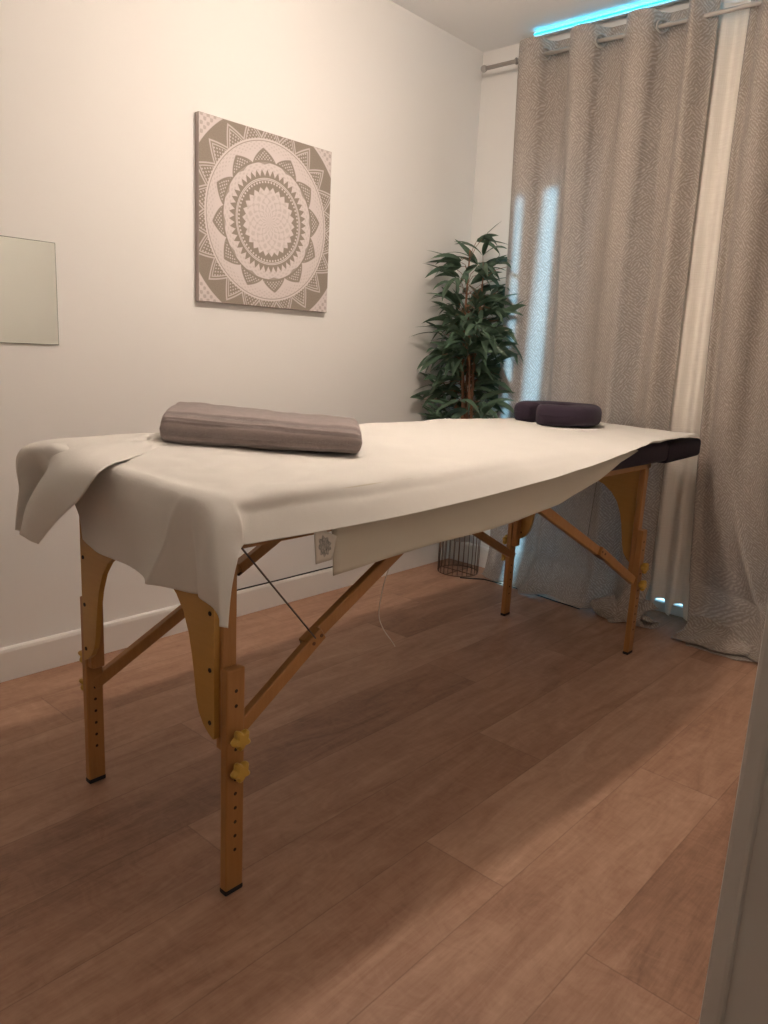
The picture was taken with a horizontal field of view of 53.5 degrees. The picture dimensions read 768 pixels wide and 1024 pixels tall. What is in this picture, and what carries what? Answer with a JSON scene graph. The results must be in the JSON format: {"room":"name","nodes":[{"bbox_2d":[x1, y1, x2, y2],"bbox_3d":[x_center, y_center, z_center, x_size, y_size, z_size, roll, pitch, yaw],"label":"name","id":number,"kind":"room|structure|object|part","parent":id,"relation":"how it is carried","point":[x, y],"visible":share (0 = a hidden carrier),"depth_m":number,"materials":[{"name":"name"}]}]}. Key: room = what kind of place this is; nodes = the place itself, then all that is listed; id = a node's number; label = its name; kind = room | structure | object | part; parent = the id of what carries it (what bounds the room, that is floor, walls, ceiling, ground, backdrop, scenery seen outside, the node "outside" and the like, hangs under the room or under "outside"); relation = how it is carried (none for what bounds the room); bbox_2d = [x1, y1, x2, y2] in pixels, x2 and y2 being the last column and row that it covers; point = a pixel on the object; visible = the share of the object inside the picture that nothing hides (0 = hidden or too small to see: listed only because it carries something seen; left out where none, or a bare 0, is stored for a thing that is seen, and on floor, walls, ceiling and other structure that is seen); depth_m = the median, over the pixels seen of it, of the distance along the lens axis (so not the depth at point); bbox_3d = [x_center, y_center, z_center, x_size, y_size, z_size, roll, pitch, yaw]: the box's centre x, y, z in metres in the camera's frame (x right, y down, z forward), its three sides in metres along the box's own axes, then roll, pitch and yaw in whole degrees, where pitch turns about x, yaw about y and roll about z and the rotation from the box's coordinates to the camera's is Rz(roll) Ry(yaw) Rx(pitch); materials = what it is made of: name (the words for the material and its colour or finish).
{"room":"spa","nodes":[
{"label":"spa","id":0,"kind":"room"},
{"bbox_2d":[0,0,483,647],"bbox_3d":[-0.930,-0.706,2.375,0.120,2.395,4.152,13,16,40],"label":"wall","id":1,"kind":"structure","parent":0,"point":[100,100],"depth_m":2.54,"materials":[{"name":"paint"}]},
{"bbox_2d":[0,235,58,344],"bbox_3d":[-1.064,-0.624,2.148,0.005,0.292,0.290,13,16,40],"label":"wall mirror","id":2,"kind":"object","parent":1,"relation":"attached to","point":[28,280],"visible":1,"depth_m":2.19,"materials":[{"name":"clear glass"}]},
{"bbox_2d":[0,540,449,682],"bbox_3d":[-0.950,0.427,2.558,0.016,0.104,3.872,13,16,40],"label":"baseboard","id":3,"kind":"structure","parent":1,"relation":"attached to","point":[41,654],"depth_m":2.70,"materials":[{"name":"white paint"}]},
{"bbox_2d":[237,566,332,590],"bbox_3d":[-0.336,0.260,3.216,0.005,0.006,0.800,13,16,40],"label":"cable","id":4,"kind":"object","parent":3,"relation":"on","point":[331,566],"visible":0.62,"depth_m":3.14,"materials":[{"name":"black plastic"}]},
{"bbox_2d":[195,111,331,312],"bbox_3d":[-0.421,-1.047,2.756,0.020,0.594,0.601,13,16,40],"label":"canvas","id":5,"kind":"object","parent":1,"relation":"attached to","point":[262,198],"visible":1,"depth_m":2.71,"materials":[{"name":"beige fabric"}]},
{"bbox_2d":[0,558,757,1023],"bbox_3d":[0.306,0.813,1.504,3.620,0.080,4.152,13,16,40],"label":"floor","id":6,"kind":"structure","parent":0,"point":[483,815],"depth_m":1.73,"materials":[{"name":"brown wood"}]},
{"bbox_2d":[378,569,394,645],"bbox_3d":[0.023,0.295,2.712,0.075,0.390,0.041,13,16,40],"label":"cord","id":7,"kind":"object","parent":6,"relation":"on","point":[388,569],"visible":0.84,"depth_m":2.72,"materials":[{"name":"beige plastic"}]},
{"bbox_2d":[78,437,700,895],"bbox_3d":[0.217,0.184,2.344,0.620,0.785,2.210,13,16,40],"label":"massage table","id":8,"kind":"object","parent":6,"relation":"on","point":[219,681],"visible":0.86,"depth_m":1.67,"materials":[{"name":"brown wood"}]},
{"bbox_3d":[-0.697,0.335,1.793,0.022,0.041,0.041,13,16,40],"label":"clamp knob","id":9,"kind":"part","parent":8,"relation":"part of","materials":[{"name":"brown plastic"}]},
{"bbox_3d":[-0.700,0.403,1.808,0.022,0.041,0.041,13,16,40],"label":"clamp knob","id":10,"kind":"part","parent":8,"relation":"part of","materials":[{"name":"brown plastic"}]},
{"bbox_3d":[-0.684,0.415,1.794,0.020,0.459,0.041,13,16,40],"label":"leg","id":11,"kind":"part","parent":8,"relation":"part of","materials":[{"name":"brown wood"}]},
{"bbox_3d":[-0.656,0.163,1.726,0.020,0.400,0.032,13,16,40],"label":"leg","id":12,"kind":"part","parent":8,"relation":"part of","materials":[{"name":"brown wood"}]},
{"bbox_3d":[-0.488,0.202,1.549,0.496,0.365,0.012,13,16,40],"label":"panel","id":13,"kind":"part","parent":8,"relation":"part of","materials":[{"name":"brown wood"}]},
{"bbox_3d":[-0.290,0.251,1.406,0.020,0.400,0.032,13,16,40],"label":"leg","id":14,"kind":"part","parent":8,"relation":"part of","materials":[{"name":"brown wood"}]},
{"bbox_3d":[-0.288,0.509,1.448,0.020,0.459,0.041,13,16,40],"label":"leg","id":15,"kind":"part","parent":8,"relation":"part of","materials":[{"name":"brown wood"}]},
{"bbox_3d":[-0.271,0.486,1.427,0.022,0.041,0.041,13,16,40],"label":"clamp knob","id":16,"kind":"part","parent":8,"relation":"part of","materials":[{"name":"brown plastic"}]},
{"bbox_3d":[-0.267,0.422,1.413,0.022,0.041,0.041,13,16,40],"label":"clamp knob","id":17,"kind":"part","parent":8,"relation":"part of","materials":[{"name":"brown plastic"}]},
{"bbox_2d":[314,450,637,575],"bbox_3d":[0.087,-0.094,2.105,0.661,0.164,1.375,13,16,40],"label":"paper sheet","id":18,"kind":"object","parent":8,"relation":"on","point":[351,547],"visible":0.33,"depth_m":1.71,"materials":[{"name":"paper"}]},
{"bbox_2d":[15,418,699,627],"bbox_3d":[0.188,-0.120,2.256,0.873,0.231,2.293,13,16,40],"label":"sheet","id":19,"kind":"object","parent":18,"relation":"on","point":[182,516],"visible":0.84,"depth_m":1.53,"materials":[{"name":"white fabric"}]},
{"bbox_2d":[159,402,361,453],"bbox_3d":[-0.296,-0.213,1.891,0.482,0.091,0.256,2,12,-3],"label":"folded towel","id":20,"kind":"object","parent":19,"relation":"on","point":[194,423],"visible":0.98,"depth_m":1.78,"materials":[{"name":"grey fabric"}]},
{"bbox_2d":[514,400,601,426],"bbox_3d":[0.670,-0.381,2.942,0.324,0.080,0.350,13,16,40],"label":"cushion","id":21,"kind":"object","parent":19,"relation":"on","point":[546,413],"visible":1,"depth_m":2.81,"materials":[{"name":"fabric"}]},
{"bbox_3d":[0.500,0.113,3.104,0.022,0.041,0.041,13,16,40],"label":"clamp knob","id":22,"kind":"part","parent":8,"relation":"part of","materials":[{"name":"brown plastic"}]},
{"bbox_3d":[0.512,0.192,3.105,0.020,0.459,0.041,13,16,40],"label":"leg","id":23,"kind":"part","parent":8,"relation":"part of","materials":[{"name":"brown wood"}]},
{"bbox_3d":[0.540,-0.059,3.036,0.020,0.400,0.032,13,16,40],"label":"leg","id":24,"kind":"part","parent":8,"relation":"part of","materials":[{"name":"brown wood"}]},
{"bbox_3d":[0.738,-0.026,2.892,0.496,0.365,0.012,13,16,40],"label":"panel","id":25,"kind":"part","parent":8,"relation":"part of","materials":[{"name":"brown wood"}]},
{"bbox_3d":[0.908,0.287,2.759,0.020,0.459,0.041,13,16,40],"label":"leg","id":26,"kind":"part","parent":8,"relation":"part of","materials":[{"name":"brown wood"}]},
{"bbox_3d":[0.907,0.028,2.717,0.020,0.400,0.032,13,16,40],"label":"leg","id":27,"kind":"part","parent":8,"relation":"part of","materials":[{"name":"brown wood"}]},
{"bbox_3d":[0.926,0.264,2.738,0.022,0.041,0.041,13,16,40],"label":"clamp knob","id":28,"kind":"part","parent":8,"relation":"part of","materials":[{"name":"brown plastic"}]},
{"bbox_3d":[0.930,0.200,2.724,0.022,0.041,0.041,13,16,40],"label":"clamp knob","id":29,"kind":"part","parent":8,"relation":"part of","materials":[{"name":"brown plastic"}]},
{"bbox_2d":[437,535,480,576],"bbox_3d":[0.368,0.144,3.700,0.201,0.299,0.201,13,16,40],"label":"wire basket","id":30,"kind":"object","parent":6,"relation":"on","point":[439,554],"visible":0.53,"depth_m":3.67,"materials":[{"name":"black metal"}]},
{"bbox_2d":[408,223,525,541],"bbox_3d":[0.377,-0.561,3.450,0.480,1.458,0.515,13,16,40],"label":"bamboo plant","id":31,"kind":"object","parent":30,"relation":"in","point":[472,348],"visible":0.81,"depth_m":3.42,"materials":[{"name":"green plant"}]},
{"bbox_3d":[0.373,0.047,3.679,0.172,0.175,0.172,13,16,40],"label":"plant pot","id":32,"kind":"part","parent":31,"relation":"part of","materials":[{"name":"grey metal"}]},
{"bbox_2d":[460,577,578,608],"bbox_3d":[0.619,0.359,3.470,0.608,0.006,0.069,12,15,37],"label":"cable","id":33,"kind":"object","parent":6,"relation":"on","point":[460,577],"visible":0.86,"depth_m":3.52,"materials":[{"name":"black plastic"}]},
{"bbox_2d":[390,0,684,51],"bbox_3d":[0.430,-1.613,0.980,3.620,0.100,4.152,13,16,40],"label":"ceiling","id":34,"kind":"structure","parent":0,"point":[486,25],"depth_m":3.09,"materials":[{"name":"paint"}]},
{"bbox_2d":[534,0,677,36],"bbox_3d":[1.170,-1.898,2.767,1.439,0.024,0.010,13,16,40],"label":"light strip","id":35,"kind":"object","parent":34,"relation":"attached to","point":[652,3],"visible":0.92,"depth_m":3.03,"materials":[{"name":"teal plastic"}]},
{"bbox_2d":[720,0,743,4],"bbox_3d":[1.485,-1.806,2.531,0.930,0.073,0.012,13,16,40],"label":"rail","id":36,"kind":"object","parent":34,"relation":"attached to","point":[731,1],"visible":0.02,"depth_m":2.73,"materials":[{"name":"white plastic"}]},
{"bbox_2d":[645,0,750,620],"bbox_3d":[1.219,-0.698,2.944,0.375,2.294,0.042,13,16,40],"label":"curtain","id":37,"kind":"object","parent":36,"relation":"hanging from","point":[669,582],"visible":0.42,"depth_m":2.94,"materials":[{"name":"white fabric"}]},
{"bbox_2d":[459,0,730,546],"bbox_3d":[1.300,-0.740,3.057,2.295,2.395,0.160,13,16,40],"label":"wall","id":38,"kind":"structure","parent":0,"point":[496,128],"depth_m":3.51,"materials":[{"name":"paint"}]},
{"bbox_2d":[449,540,488,567],"bbox_3d":[0.453,0.214,3.873,0.289,0.104,0.016,13,16,40],"label":"baseboard","id":39,"kind":"structure","parent":38,"relation":"attached to","point":[484,550],"depth_m":3.88,"materials":[{"name":"white paint"}]},
{"bbox_2d":[481,0,761,72],"bbox_3d":[1.178,-1.791,2.787,1.922,0.040,0.136,13,16,40],"label":"curtain rod","id":40,"kind":"object","parent":38,"relation":"attached to","point":[484,68],"visible":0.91,"depth_m":2.84,"materials":[{"name":"silver metal"}]},
{"bbox_2d":[481,0,720,628],"bbox_3d":[0.829,-0.750,3.134,0.916,2.331,0.202,13,16,40],"label":"curtain","id":41,"kind":"object","parent":40,"relation":"hanging from","point":[609,136],"visible":0.84,"depth_m":3.10,"materials":[{"name":"grey fabric"}]},
{"bbox_2d":[670,0,767,662],"bbox_3d":[1.470,-0.599,2.591,0.281,2.331,0.802,-9,17,-43],"label":"curtain","id":42,"kind":"object","parent":40,"relation":"hanging from","point":[728,600],"visible":0.94,"depth_m":2.83,"materials":[{"name":"grey fabric"}]},
{"bbox_2d":[654,598,682,616],"bbox_3d":[1.159,-0.639,3.208,1.315,2.120,0.088,13,16,40],"label":"window","id":43,"kind":"structure","parent":38,"relation":"in","point":[677,609],"depth_m":3.27,"materials":[{"name":"blue glass"}]},
{"bbox_3d":[0.755,-0.297,0.879,0.130,2.395,3.872,13,16,40],"label":"wall","id":44,"kind":"structure","parent":0,"visible":0},
{"bbox_2d":[699,606,767,1023],"bbox_3d":[0.036,-0.042,0.137,0.148,2.140,1.080,13,16,40],"label":"door","id":45,"kind":"structure","parent":44,"relation":"in","point":[736,985],"depth_m":0.60,"materials":[{"name":"grey paint"}]}
]}

